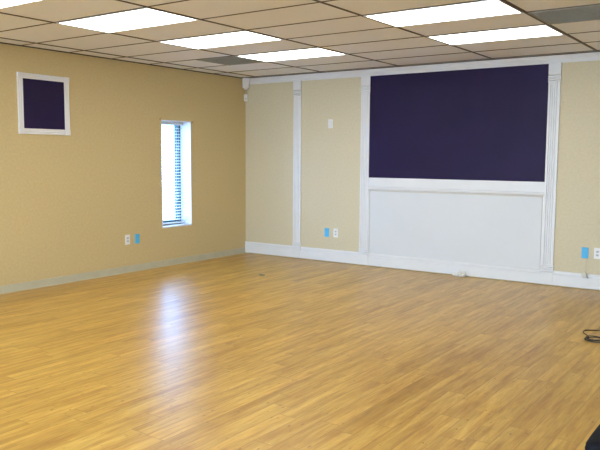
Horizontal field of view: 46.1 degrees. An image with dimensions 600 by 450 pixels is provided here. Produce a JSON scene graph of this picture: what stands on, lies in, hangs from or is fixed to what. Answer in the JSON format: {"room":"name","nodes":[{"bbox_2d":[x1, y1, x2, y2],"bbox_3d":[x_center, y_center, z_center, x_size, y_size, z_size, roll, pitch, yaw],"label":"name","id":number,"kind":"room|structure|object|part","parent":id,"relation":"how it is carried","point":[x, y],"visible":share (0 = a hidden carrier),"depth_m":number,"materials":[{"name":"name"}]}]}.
{"room":"exercise studio","nodes":[
{"label":"exercise studio","id":0,"kind":"room"},
{"bbox_2d":[0,43,245,285],"bbox_3d":[-4.444,-0.439,5.850,0.250,2.649,12.700,4,7,35],"label":"wall","id":1,"kind":"structure","parent":0,"point":[69,204],"depth_m":8.64,"materials":[{"name":"beige paint"}]},
{"bbox_2d":[16,72,70,134],"bbox_3d":[-2.831,-1.333,7.816,0.027,0.656,0.654,4,7,35],"label":"framed panel","id":2,"kind":"object","parent":1,"relation":"attached to","point":[43,102],"visible":1,"depth_m":7.80,"materials":[{"name":"purple paint"}]},
{"bbox_3d":[-2.839,-1.334,7.819,0.010,0.534,0.525,4,7,35],"label":"panel","id":3,"kind":"part","parent":2,"relation":"part of","materials":[{"name":"purple paint"}]},
{"bbox_2d":[0,247,244,293],"bbox_3d":[-4.350,0.846,5.890,0.014,0.085,12.179,4,7,35],"label":"baseboard","id":4,"kind":"structure","parent":1,"relation":"attached to","point":[138,267],"depth_m":8.74,"materials":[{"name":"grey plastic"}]},
{"bbox_2d":[125,235,129,244],"bbox_3d":[-2.181,0.185,8.921,0.010,0.124,0.074,4,7,35],"label":"power outlet","id":5,"kind":"object","parent":1,"relation":"attached to","point":[127,237],"visible":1,"depth_m":8.91,"materials":[{"name":"white plastic"}]},
{"bbox_2d":[135,234,139,243],"bbox_3d":[-2.089,0.176,9.052,0.008,0.124,0.074,4,7,35],"label":"cover plate","id":6,"kind":"object","parent":1,"relation":"attached to","point":[137,236],"visible":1,"depth_m":9.05,"materials":[{"name":"blue plastic"}]},
{"bbox_2d":[161,120,191,227],"bbox_3d":[-1.771,-0.699,9.633,0.256,1.438,0.560,4,7,35],"label":"window","id":7,"kind":"structure","parent":1,"relation":"in","point":[184,158],"depth_m":9.83,"materials":[{"name":"white paint"}]},
{"bbox_3d":[-1.851,-0.700,9.690,0.050,1.428,0.540,4,7,35],"label":"frame","id":8,"kind":"part","parent":7,"relation":"part of","materials":[{"name":"grey metal"}]},
{"bbox_2d":[162,121,186,224],"bbox_3d":[-1.770,-0.704,9.633,0.115,1.404,0.527,4,7,35],"label":"blind","id":9,"kind":"object","parent":7,"relation":"attached to","point":[163,122],"visible":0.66,"depth_m":9.73,"materials":[{"name":"white plastic"}]},
{"bbox_3d":[-1.794,-1.385,9.585,0.046,0.040,0.524,4,7,35],"label":"head rail","id":10,"kind":"part","parent":9,"relation":"part of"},
{"bbox_3d":[-1.802,-0.024,9.718,0.042,0.018,0.524,4,7,35],"label":"rail","id":11,"kind":"part","parent":9,"relation":"part of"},
{"bbox_3d":[-1.751,0.010,9.685,0.196,0.016,0.540,4,7,35],"label":"sill","id":12,"kind":"part","parent":7,"relation":"part of","materials":[{"name":"white paint"}]},
{"bbox_2d":[0,253,599,449],"bbox_3d":[-0.344,1.259,3.108,10.300,0.150,12.700,4,7,35],"label":"floor","id":13,"kind":"structure","parent":0,"point":[218,353],"depth_m":5.13,"materials":[{"name":"brown wood"}]},
{"bbox_2d":[452,270,465,276],"bbox_3d":[1.988,0.601,8.803,0.183,0.086,0.080,4,7,35],"label":"crumpled tissue","id":14,"kind":"object","parent":13,"relation":"on","point":[460,273],"visible":1,"depth_m":8.78,"materials":[{"name":"white paper"}]},
{"bbox_2d":[583,330,599,342],"bbox_3d":[2.805,0.929,5.769,0.911,0.033,0.452,2,6,18],"label":"coiled cable","id":15,"kind":"object","parent":13,"relation":"on","point":[587,337],"visible":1,"depth_m":5.80,"materials":[{"name":"rubber"}]},
{"bbox_2d":[585,424,599,449],"bbox_3d":[1.454,1.034,2.982,0.422,0.344,0.324,4,7,35],"label":"bag","id":16,"kind":"object","parent":13,"relation":"on","point":[593,443],"visible":1,"depth_m":2.97,"materials":[{"name":"fabric"}]},
{"bbox_2d":[0,0,599,77],"bbox_3d":[-0.327,-1.527,2.837,10.300,0.150,12.700,4,7,35],"label":"ceiling","id":17,"kind":"structure","parent":0,"point":[48,10],"depth_m":6.68,"materials":[{"name":"tile"}]},
{"bbox_2d":[0,0,43,8],"bbox_3d":[-2.215,-1.683,5.149,1.167,0.008,0.596,4,7,35],"label":"recessed light","id":18,"kind":"object","parent":17,"relation":"in","point":[3,3],"visible":1,"depth_m":5.41,"materials":[{"name":"white paint"}]},
{"bbox_2d":[57,8,196,32],"bbox_3d":[-1.513,-1.775,6.142,1.167,0.008,0.596,4,7,35],"label":"recessed light","id":19,"kind":"object","parent":17,"relation":"in","point":[141,18],"visible":1,"depth_m":6.11,"materials":[{"name":"white paint"}]},
{"bbox_2d":[158,31,282,48],"bbox_3d":[-0.811,-1.867,7.134,1.167,0.008,0.596,4,7,35],"label":"recessed light","id":20,"kind":"object","parent":17,"relation":"in","point":[240,37],"visible":1,"depth_m":7.12,"materials":[{"name":"white paint"}]},
{"bbox_2d":[198,56,262,65],"bbox_3d":[-0.845,-2.013,8.643,0.595,0.010,0.598,4,7,35],"label":"ceiling vent","id":21,"kind":"object","parent":17,"relation":"in","point":[231,60],"visible":1,"depth_m":8.61,"materials":[{"name":"grey metal"}]},
{"bbox_2d":[237,48,346,61],"bbox_3d":[-0.108,-1.960,8.127,1.167,0.008,0.596,4,7,35],"label":"recessed light","id":22,"kind":"object","parent":17,"relation":"in","point":[310,52],"visible":1,"depth_m":8.10,"materials":[{"name":"white paint"}]},
{"bbox_2d":[0,0,599,78],"bbox_3d":[-0.328,-1.446,2.845,9.800,0.012,12.200,4,7,35],"label":"grid","id":23,"kind":"object","parent":17,"relation":"attached to","point":[317,1],"visible":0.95,"depth_m":7.29,"materials":[{"name":"brown metal"}]},
{"bbox_2d":[364,0,522,26],"bbox_3d":[1.160,-1.721,5.754,1.142,0.008,0.596,4,7,35],"label":"recessed light","id":24,"kind":"object","parent":17,"relation":"in","point":[486,8],"visible":1,"depth_m":5.72,"materials":[{"name":"white paint"}]},
{"bbox_2d":[427,25,563,44],"bbox_3d":[1.862,-1.813,6.747,1.142,0.008,0.596,4,7,35],"label":"recessed light","id":25,"kind":"object","parent":17,"relation":"in","point":[539,30],"visible":1,"depth_m":6.73,"materials":[{"name":"white paint"}]},
{"bbox_2d":[528,4,599,24],"bbox_3d":[2.482,-1.694,5.570,1.177,0.010,0.598,4,7,35],"label":"ceiling vent","id":26,"kind":"object","parent":17,"relation":"in","point":[592,12],"visible":1,"depth_m":5.73,"materials":[{"name":"grey metal"}]},
{"bbox_2d":[246,60,599,290],"bbox_3d":[3.351,-0.597,7.969,10.050,2.649,0.250,4,7,35],"label":"wall","id":27,"kind":"structure","parent":0,"point":[330,157],"depth_m":9.82,"materials":[{"name":"beige paint"}]},
{"bbox_2d":[242,78,249,93],"bbox_3d":[-0.811,-2.076,10.567,0.104,0.241,0.124,-1,6,-10],"label":"sensor","id":28,"kind":"object","parent":27,"relation":"attached to","point":[245,81],"visible":1,"depth_m":10.52,"materials":[{"name":"white plastic"}]},
{"bbox_2d":[292,81,301,257],"bbox_3d":[-0.045,-0.791,10.180,0.138,2.543,0.032,4,7,35],"label":"pilaster","id":29,"kind":"object","parent":27,"relation":"attached to","point":[297,85],"visible":1,"depth_m":10.18,"materials":[{"name":"white paint"}]},
{"bbox_2d":[325,228,328,236],"bbox_3d":[0.379,0.105,9.977,0.074,0.124,0.008,4,7,35],"label":"cover plate","id":30,"kind":"object","parent":27,"relation":"attached to","point":[326,229],"visible":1,"depth_m":9.97,"materials":[{"name":"blue plastic"}]},
{"bbox_2d":[328,119,332,127],"bbox_3d":[0.422,-1.409,9.803,0.074,0.124,0.014,4,7,35],"label":"light switch","id":31,"kind":"object","parent":27,"relation":"attached to","point":[330,121],"visible":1,"depth_m":9.80,"materials":[{"name":"white plastic"}]},
{"bbox_2d":[333,229,337,237],"bbox_3d":[0.501,0.113,9.891,0.074,0.124,0.010,4,7,35],"label":"power outlet","id":32,"kind":"object","parent":27,"relation":"attached to","point":[335,231],"visible":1,"depth_m":9.89,"materials":[{"name":"white plastic"}]},
{"bbox_2d":[358,76,370,264],"bbox_3d":[0.872,-0.723,9.538,0.140,2.543,0.032,4,7,35],"label":"pilaster","id":33,"kind":"object","parent":27,"relation":"attached to","point":[365,80],"visible":1,"depth_m":9.54,"materials":[{"name":"white paint"}]},
{"bbox_2d":[245,241,599,289],"bbox_3d":[3.164,0.630,8.050,9.800,0.164,0.020,4,7,35],"label":"baseboard","id":34,"kind":"structure","parent":27,"relation":"attached to","point":[570,279],"depth_m":9.04,"materials":[{"name":"white paint"}]},
{"bbox_2d":[249,52,599,84],"bbox_3d":[3.175,-1.864,7.801,9.800,0.097,0.034,4,7,35],"label":"trim","id":35,"kind":"structure","parent":27,"relation":"attached to","point":[594,56],"depth_m":8.81,"materials":[{"name":"white paint"}]},
{"bbox_2d":[368,190,543,269],"bbox_3d":[1.882,0.028,8.903,2.338,0.854,0.014,4,7,35],"label":"trim","id":36,"kind":"structure","parent":27,"relation":"attached to","point":[369,190],"depth_m":9.52,"materials":[{"name":"white paint"}]},
{"bbox_2d":[369,191,542,268],"bbox_3d":[1.883,0.030,8.904,2.294,0.846,0.012,4,7,35],"label":"wainscot panel","id":37,"kind":"object","parent":27,"relation":"attached to","point":[480,229],"visible":1,"depth_m":8.83,"materials":[{"name":"white paint"}]},
{"bbox_2d":[368,178,544,196],"bbox_3d":[1.881,-0.483,8.847,2.338,0.174,0.030,4,7,35],"label":"trim","id":38,"kind":"structure","parent":27,"relation":"attached to","point":[480,187],"depth_m":8.77,"materials":[{"name":"white paint"}]},
{"bbox_2d":[369,64,548,181],"bbox_3d":[1.891,-1.240,8.781,2.338,1.347,0.011,4,7,35],"label":"painted panel","id":39,"kind":"object","parent":27,"relation":"attached to","point":[488,124],"visible":1,"depth_m":8.70,"materials":[{"name":"purple paint"}]},
{"bbox_2d":[540,63,561,284],"bbox_3d":[2.891,-0.574,8.123,0.140,2.543,0.032,4,7,35],"label":"pilaster","id":40,"kind":"object","parent":27,"relation":"attached to","point":[554,87],"visible":1,"depth_m":8.12,"materials":[{"name":"white paint"}]},
{"bbox_2d":[581,265,587,277],"bbox_3d":[3.219,0.489,7.959,0.067,0.216,0.068,4,7,35],"label":"plug","id":41,"kind":"object","parent":27,"relation":"hanging from","point":[584,274],"visible":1,"depth_m":7.95,"materials":[{"name":"beige plastic"}]},
{"bbox_2d":[581,247,588,257],"bbox_3d":[3.228,0.315,7.982,0.074,0.124,0.008,4,7,35],"label":"cover plate","id":42,"kind":"object","parent":27,"relation":"attached to","point":[585,250],"visible":1,"depth_m":7.98,"materials":[{"name":"blue plastic"}]},
{"bbox_2d":[594,248,599,258],"bbox_3d":[3.336,0.320,7.905,0.074,0.124,0.010,4,7,35],"label":"power outlet","id":43,"kind":"object","parent":27,"relation":"attached to","point":[596,250],"visible":1,"depth_m":7.91,"materials":[{"name":"white plastic"}]},
{"label":"outside","id":44,"kind":"structure","parent":0,"visible":0},
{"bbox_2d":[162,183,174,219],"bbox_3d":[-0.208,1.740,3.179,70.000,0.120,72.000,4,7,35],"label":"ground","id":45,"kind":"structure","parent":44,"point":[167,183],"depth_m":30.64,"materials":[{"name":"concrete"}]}
]}

